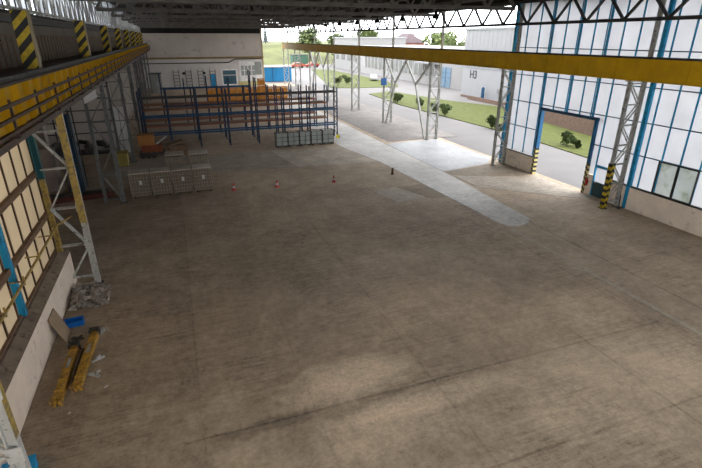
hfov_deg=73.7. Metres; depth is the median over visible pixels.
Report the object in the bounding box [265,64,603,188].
ground
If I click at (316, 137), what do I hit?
mesh stillage
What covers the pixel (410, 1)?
roof truss
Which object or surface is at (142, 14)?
roof truss
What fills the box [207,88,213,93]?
stillage
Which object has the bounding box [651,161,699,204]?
window
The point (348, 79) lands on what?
shrub
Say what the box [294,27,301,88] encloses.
lattice column
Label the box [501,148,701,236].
wall
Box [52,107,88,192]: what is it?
rack
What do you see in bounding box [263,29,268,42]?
conifer
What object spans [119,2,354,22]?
roof truss
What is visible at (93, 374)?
scrap
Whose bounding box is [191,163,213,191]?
crate
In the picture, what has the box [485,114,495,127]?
shrub
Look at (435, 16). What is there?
lamp
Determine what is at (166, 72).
wall
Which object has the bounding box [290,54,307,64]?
container
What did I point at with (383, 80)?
sign box
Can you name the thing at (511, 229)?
rail
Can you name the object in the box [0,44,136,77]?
walkway
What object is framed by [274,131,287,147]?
mesh stillage
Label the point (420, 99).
shrub
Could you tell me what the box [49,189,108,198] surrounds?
girder
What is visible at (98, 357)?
scrap
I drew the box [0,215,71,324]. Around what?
pipe
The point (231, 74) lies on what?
window
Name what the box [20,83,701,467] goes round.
floor
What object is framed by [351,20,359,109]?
lattice column
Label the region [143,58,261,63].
pipe
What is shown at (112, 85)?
wall
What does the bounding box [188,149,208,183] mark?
crate
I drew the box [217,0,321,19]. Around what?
roof truss
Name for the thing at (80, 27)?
lattice column
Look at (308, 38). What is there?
tree
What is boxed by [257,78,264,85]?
stillage
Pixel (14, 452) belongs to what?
lattice column
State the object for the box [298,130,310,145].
mesh stillage
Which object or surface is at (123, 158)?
waste bin
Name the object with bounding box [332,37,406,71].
block
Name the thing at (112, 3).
ceiling
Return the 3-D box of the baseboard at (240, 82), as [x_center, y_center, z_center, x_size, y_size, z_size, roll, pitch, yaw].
[-23.580,-35.941,111.253,6.100,0.950,0.040,-8,24,-18]
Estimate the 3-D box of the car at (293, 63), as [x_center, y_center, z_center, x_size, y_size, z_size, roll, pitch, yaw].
[-20.342,-62.935,174.382,5.788,2.011,2.349,-13,26,-29]
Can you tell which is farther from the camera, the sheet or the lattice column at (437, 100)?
the lattice column at (437, 100)
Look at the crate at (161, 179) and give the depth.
32.83 m
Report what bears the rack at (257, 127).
on the floor at (311, 320)
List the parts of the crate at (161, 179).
lid frame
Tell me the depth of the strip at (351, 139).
40.00 m
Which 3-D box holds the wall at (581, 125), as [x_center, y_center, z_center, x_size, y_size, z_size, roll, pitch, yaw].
[27.350,-12.780,53.891,0.876,2.600,24.354,-4,23,-10]
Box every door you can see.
[211,75,215,85]
[530,107,599,192]
[589,165,613,198]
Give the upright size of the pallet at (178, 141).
0.445 m
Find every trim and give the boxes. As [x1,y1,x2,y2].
[260,29,264,78]
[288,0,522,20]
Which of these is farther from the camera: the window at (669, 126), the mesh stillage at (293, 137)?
the mesh stillage at (293, 137)
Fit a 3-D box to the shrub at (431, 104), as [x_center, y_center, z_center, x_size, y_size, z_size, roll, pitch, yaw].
[12.501,-18.717,69.265,1.549,1.529,1.643,-5,23,-11]
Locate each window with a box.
[0,0,134,32]
[0,139,56,359]
[221,69,237,84]
[239,61,262,80]
[498,0,701,210]
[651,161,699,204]
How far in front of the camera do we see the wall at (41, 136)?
33.84 m
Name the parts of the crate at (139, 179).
lid frame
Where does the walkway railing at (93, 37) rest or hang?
on the walkway
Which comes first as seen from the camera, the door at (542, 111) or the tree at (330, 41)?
the door at (542, 111)
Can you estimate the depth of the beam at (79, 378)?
15.89 m
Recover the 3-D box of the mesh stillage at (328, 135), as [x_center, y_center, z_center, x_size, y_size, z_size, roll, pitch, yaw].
[-2.513,-10.275,49.257,1.200,1.500,0.800,-8,24,-18]
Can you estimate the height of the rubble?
0.540 m
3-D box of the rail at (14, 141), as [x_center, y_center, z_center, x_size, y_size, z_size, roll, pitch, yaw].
[-24.257,-19.458,51.393,0.880,1.110,113.800,-8,24,-18]
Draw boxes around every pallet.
[165,139,183,146]
[167,148,185,151]
[168,143,185,147]
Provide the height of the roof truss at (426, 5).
2.160 m
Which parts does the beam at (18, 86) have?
rail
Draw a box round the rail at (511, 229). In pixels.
[511,229,701,334]
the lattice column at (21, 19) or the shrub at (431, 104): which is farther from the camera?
the shrub at (431, 104)
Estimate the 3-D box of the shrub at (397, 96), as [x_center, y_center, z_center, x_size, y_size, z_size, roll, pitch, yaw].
[8.144,-23.459,80.478,1.790,1.614,1.654,-2,23,-5]
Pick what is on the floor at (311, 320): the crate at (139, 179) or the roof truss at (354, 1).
the crate at (139, 179)
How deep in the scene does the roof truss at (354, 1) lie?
45.85 m
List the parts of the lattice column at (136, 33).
striped panel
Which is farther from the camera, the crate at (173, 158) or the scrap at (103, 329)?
the crate at (173, 158)
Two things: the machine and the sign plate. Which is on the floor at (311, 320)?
the machine
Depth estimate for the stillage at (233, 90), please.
79.11 m
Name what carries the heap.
on the floor at (311, 320)
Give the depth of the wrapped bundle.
33.07 m
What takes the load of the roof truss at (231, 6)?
attached to the ceiling
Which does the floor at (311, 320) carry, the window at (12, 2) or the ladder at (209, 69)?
the ladder at (209, 69)
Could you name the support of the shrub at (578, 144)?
on the lawn at (472, 113)
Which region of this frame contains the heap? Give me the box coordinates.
[68,335,83,342]
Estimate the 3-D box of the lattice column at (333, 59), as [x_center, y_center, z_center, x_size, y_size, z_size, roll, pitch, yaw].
[-3.438,-29.470,80.411,1.510,12.840,0.440,-8,24,-18]
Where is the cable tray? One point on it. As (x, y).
(3, 18)
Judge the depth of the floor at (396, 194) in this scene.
33.58 m
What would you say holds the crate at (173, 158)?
on the floor at (311, 320)
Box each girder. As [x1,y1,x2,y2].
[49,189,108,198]
[50,191,114,203]
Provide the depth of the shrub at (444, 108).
66.37 m
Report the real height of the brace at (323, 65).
7.976 m
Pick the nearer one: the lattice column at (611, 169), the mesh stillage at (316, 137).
the lattice column at (611, 169)
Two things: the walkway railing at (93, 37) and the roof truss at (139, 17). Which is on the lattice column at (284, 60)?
the roof truss at (139, 17)
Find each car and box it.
[289,62,304,67]
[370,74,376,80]
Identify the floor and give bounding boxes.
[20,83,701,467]
[106,147,377,179]
[272,85,454,141]
[373,184,447,202]
[387,139,600,200]
[497,217,528,225]
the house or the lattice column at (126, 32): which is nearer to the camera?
the lattice column at (126, 32)
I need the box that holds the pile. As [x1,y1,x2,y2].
[49,140,110,156]
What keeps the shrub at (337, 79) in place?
on the lawn at (365, 82)
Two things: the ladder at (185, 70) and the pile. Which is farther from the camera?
the ladder at (185, 70)
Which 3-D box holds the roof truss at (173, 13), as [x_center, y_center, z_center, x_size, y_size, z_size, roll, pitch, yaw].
[-22.180,-38.167,83.239,30.866,2.160,0.260,-8,24,-18]
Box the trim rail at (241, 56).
[142,56,263,59]
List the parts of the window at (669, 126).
sill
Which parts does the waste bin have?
lid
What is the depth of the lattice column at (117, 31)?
50.26 m
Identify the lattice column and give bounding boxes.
[0,380,31,467]
[9,10,103,282]
[73,20,126,203]
[99,25,136,161]
[114,28,140,135]
[123,30,144,118]
[130,31,148,107]
[135,32,150,100]
[139,33,153,93]
[283,30,289,83]
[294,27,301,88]
[309,29,316,93]
[327,26,334,100]
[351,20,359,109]
[382,16,394,122]
[425,11,445,139]
[489,3,525,165]
[598,0,665,209]
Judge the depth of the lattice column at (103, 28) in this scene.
39.98 m
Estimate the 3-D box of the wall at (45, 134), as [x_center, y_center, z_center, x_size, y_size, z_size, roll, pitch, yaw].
[-35.539,-18.018,59.266,0.400,8.050,95.100,-8,24,-18]
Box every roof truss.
[0,0,140,32]
[68,0,515,10]
[95,0,437,16]
[111,0,388,20]
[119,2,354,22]
[128,7,328,24]
[133,12,309,26]
[137,14,294,27]
[139,17,283,28]
[193,4,237,18]
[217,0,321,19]
[238,0,405,24]
[261,0,483,22]
[284,0,701,33]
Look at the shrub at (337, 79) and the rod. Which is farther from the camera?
the shrub at (337, 79)
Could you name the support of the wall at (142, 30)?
attached to the wall at (161, 44)
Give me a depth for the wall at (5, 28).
26.15 m
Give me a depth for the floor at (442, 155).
39.70 m
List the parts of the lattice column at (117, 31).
striped panel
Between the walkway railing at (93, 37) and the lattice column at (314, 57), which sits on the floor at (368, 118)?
the lattice column at (314, 57)
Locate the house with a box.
[397,33,425,44]
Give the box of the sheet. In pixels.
[47,308,70,342]
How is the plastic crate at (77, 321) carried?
on the floor at (311, 320)
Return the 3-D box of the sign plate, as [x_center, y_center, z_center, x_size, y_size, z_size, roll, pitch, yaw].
[-16.030,-8.664,28.634,0.750,1.360,0.040,-8,24,-18]
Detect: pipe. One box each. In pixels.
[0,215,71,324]
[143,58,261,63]
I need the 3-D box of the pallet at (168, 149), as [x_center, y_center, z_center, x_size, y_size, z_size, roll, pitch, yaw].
[-16.605,-8.072,44.564,1.500,0.150,0.940,-14,27,-31]
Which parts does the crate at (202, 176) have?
lid frame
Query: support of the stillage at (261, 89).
on the stillage
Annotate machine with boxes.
[137,133,166,158]
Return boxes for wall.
[0,12,131,69]
[0,253,76,467]
[35,127,46,146]
[43,126,48,145]
[45,83,116,149]
[108,58,143,118]
[132,17,259,33]
[139,59,262,87]
[141,33,261,59]
[467,95,501,105]
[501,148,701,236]
[543,111,594,135]
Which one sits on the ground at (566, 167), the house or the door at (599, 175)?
the house
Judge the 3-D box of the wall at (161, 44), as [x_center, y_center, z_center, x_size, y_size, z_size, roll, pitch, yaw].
[-33.768,-40.862,105.463,27.600,14.500,0.400,-8,24,-18]
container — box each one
[264,65,291,81]
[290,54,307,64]
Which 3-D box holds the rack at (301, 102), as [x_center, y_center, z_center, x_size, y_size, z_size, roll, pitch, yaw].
[-12.303,-13.610,51.911,20.140,5.600,1.300,-8,24,-18]
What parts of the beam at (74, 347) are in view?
plate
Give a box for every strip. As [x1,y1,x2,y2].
[265,88,530,221]
[472,211,701,345]
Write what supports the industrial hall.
on the ground at (566, 167)
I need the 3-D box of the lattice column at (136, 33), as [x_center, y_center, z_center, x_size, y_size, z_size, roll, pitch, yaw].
[-36.341,-29.074,81.537,1.550,11.240,0.500,-8,24,-18]
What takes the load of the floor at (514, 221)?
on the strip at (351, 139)
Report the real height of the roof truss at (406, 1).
1.870 m
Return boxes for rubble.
[67,281,111,310]
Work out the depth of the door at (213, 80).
108.15 m
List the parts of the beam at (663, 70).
rail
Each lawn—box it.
[311,69,397,87]
[370,91,591,157]
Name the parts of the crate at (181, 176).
lid frame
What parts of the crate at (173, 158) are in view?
lid frame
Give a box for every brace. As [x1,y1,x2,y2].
[310,51,326,93]
[385,59,429,137]
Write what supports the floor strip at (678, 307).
on the floor at (311, 320)
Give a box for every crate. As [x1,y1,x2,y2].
[63,315,84,327]
[128,168,152,198]
[150,167,173,196]
[164,151,184,183]
[171,165,193,193]
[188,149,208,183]
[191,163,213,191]
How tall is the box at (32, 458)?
0.340 m
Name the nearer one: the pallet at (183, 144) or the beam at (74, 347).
the beam at (74, 347)
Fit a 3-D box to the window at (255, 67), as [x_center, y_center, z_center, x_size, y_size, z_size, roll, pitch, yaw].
[-23.563,-38.390,110.176,5.300,4.500,0.120,-8,24,-18]
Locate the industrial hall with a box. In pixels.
[460,27,514,104]
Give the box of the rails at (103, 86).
[46,86,113,135]
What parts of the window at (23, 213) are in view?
blue post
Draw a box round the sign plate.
[83,90,96,103]
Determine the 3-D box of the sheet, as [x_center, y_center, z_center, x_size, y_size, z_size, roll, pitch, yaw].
[-10.754,3.376,17.281,0.440,1.020,0.950,-8,24,-18]
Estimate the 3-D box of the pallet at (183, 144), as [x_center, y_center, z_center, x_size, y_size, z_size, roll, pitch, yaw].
[-16.583,-8.379,44.508,1.500,0.150,0.940,-12,26,-27]
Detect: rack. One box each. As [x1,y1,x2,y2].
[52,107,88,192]
[136,77,338,146]
[138,84,327,140]
[140,83,317,135]
[158,70,250,123]
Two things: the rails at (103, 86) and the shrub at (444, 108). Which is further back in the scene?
the shrub at (444, 108)
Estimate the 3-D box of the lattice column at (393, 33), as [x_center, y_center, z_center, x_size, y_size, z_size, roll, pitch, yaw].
[4.744,-20.754,59.600,1.510,12.840,0.440,-8,24,-18]
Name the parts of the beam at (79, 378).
plate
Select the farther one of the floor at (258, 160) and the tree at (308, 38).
the tree at (308, 38)
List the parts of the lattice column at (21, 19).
striped panel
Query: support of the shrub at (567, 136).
on the lawn at (472, 113)
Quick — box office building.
[360,45,464,89]
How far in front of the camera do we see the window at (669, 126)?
30.09 m
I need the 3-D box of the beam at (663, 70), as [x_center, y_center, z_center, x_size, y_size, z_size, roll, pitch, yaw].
[3.185,-23.876,61.255,0.520,1.320,113.400,-8,24,-18]
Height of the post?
2.350 m
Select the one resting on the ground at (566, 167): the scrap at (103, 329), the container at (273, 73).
the container at (273, 73)
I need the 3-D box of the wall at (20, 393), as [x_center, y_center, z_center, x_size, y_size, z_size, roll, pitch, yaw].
[-9.507,5.168,12.381,0.750,1.500,20.200,-8,24,-18]
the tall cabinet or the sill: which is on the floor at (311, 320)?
the tall cabinet
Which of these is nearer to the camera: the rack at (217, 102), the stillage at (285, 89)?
the rack at (217, 102)
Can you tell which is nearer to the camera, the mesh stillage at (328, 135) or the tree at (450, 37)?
the mesh stillage at (328, 135)
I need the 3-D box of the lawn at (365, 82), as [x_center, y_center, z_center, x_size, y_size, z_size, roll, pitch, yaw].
[-6.581,-45.681,135.699,19.000,0.090,71.000,-8,24,-18]
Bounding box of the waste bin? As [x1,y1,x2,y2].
[116,150,128,166]
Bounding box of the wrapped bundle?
[38,146,64,193]
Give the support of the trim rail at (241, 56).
attached to the wall at (161, 44)
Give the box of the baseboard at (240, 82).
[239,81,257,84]
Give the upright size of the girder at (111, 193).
0.320 m
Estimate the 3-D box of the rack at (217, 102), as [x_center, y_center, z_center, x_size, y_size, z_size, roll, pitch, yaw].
[-13.855,-14.851,55.394,20.140,5.200,1.300,-8,24,-18]
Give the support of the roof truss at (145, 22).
on the lattice column at (333, 59)
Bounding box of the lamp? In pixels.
[432,10,438,18]
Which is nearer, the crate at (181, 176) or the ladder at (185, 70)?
the crate at (181, 176)
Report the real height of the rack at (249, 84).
6.400 m
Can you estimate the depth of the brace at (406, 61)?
53.02 m
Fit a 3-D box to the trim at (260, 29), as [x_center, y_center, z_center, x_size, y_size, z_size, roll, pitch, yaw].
[-20.850,-42.653,109.740,0.350,14.500,0.510,-8,24,-18]
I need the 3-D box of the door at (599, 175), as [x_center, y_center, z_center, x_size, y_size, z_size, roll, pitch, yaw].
[17.242,-3.520,32.221,0.190,2.200,1.520,-8,24,-18]
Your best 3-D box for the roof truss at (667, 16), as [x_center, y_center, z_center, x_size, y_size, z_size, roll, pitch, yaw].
[3.996,-26.954,59.766,0.200,1.750,114.402,-8,24,-18]
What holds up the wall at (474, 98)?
on the ground at (566, 167)
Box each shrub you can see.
[333,76,342,84]
[342,75,350,82]
[393,93,403,101]
[415,97,423,105]
[430,102,439,111]
[439,103,452,114]
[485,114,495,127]
[560,131,576,145]
[574,140,581,147]
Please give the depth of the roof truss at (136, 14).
51.51 m
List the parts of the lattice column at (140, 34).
striped panel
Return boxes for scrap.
[87,369,100,377]
[91,354,104,362]
[100,327,108,334]
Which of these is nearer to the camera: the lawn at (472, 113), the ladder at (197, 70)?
the lawn at (472, 113)
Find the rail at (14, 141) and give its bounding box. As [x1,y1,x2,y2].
[0,45,149,156]
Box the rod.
[71,348,83,383]
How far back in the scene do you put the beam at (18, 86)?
16.05 m
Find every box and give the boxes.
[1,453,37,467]
[381,78,386,84]
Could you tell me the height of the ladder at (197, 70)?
3.700 m
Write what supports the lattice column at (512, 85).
on the floor at (442, 155)
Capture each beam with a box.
[0,43,147,144]
[49,341,80,407]
[69,326,100,391]
[282,43,701,86]
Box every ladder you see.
[172,70,180,86]
[185,70,192,86]
[197,70,204,85]
[209,69,216,85]
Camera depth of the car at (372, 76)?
121.36 m
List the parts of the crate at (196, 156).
lid frame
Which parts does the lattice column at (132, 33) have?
striped panel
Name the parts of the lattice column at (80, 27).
striped panel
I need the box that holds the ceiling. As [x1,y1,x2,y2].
[109,0,381,15]
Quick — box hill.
[262,41,332,64]
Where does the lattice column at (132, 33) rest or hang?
on the floor at (311, 320)
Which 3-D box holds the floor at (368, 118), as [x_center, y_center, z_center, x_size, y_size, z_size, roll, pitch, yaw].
[-2.832,-22.530,80.442,9.400,0.011,66.200,-8,24,-18]
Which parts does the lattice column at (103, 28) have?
striped panel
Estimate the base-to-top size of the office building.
8.200 m
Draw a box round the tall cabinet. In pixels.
[113,106,130,151]
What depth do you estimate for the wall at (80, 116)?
46.15 m
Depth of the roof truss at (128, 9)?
41.04 m
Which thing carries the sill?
on the wall at (20, 393)
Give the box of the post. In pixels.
[481,87,484,97]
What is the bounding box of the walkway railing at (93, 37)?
[0,35,136,70]
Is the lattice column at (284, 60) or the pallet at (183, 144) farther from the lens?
the lattice column at (284, 60)
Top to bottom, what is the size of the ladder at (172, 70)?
3.700 m
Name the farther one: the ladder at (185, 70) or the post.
the ladder at (185, 70)
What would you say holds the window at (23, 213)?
in the wall at (20, 393)
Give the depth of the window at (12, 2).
31.53 m
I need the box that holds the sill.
[0,248,69,393]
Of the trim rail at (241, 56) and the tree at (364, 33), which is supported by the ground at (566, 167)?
the tree at (364, 33)
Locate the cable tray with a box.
[0,14,129,33]
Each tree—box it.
[296,27,321,59]
[326,33,360,54]
[354,29,380,36]
[421,30,459,45]
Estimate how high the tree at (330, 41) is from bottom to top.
12.441 m
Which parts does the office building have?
gate door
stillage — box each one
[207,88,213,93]
[229,87,236,93]
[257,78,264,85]
[259,86,265,92]
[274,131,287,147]
[280,86,287,91]
[286,130,299,146]
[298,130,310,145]
[310,129,322,144]
[321,128,333,143]
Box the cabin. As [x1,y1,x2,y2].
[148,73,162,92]
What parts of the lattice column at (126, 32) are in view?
striped panel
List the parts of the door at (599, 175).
pane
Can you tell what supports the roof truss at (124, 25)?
on the lattice column at (21, 19)
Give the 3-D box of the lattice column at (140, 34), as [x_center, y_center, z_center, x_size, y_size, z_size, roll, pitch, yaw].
[-40.432,-33.432,91.943,1.550,11.240,0.500,-8,24,-18]
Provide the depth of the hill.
220.75 m

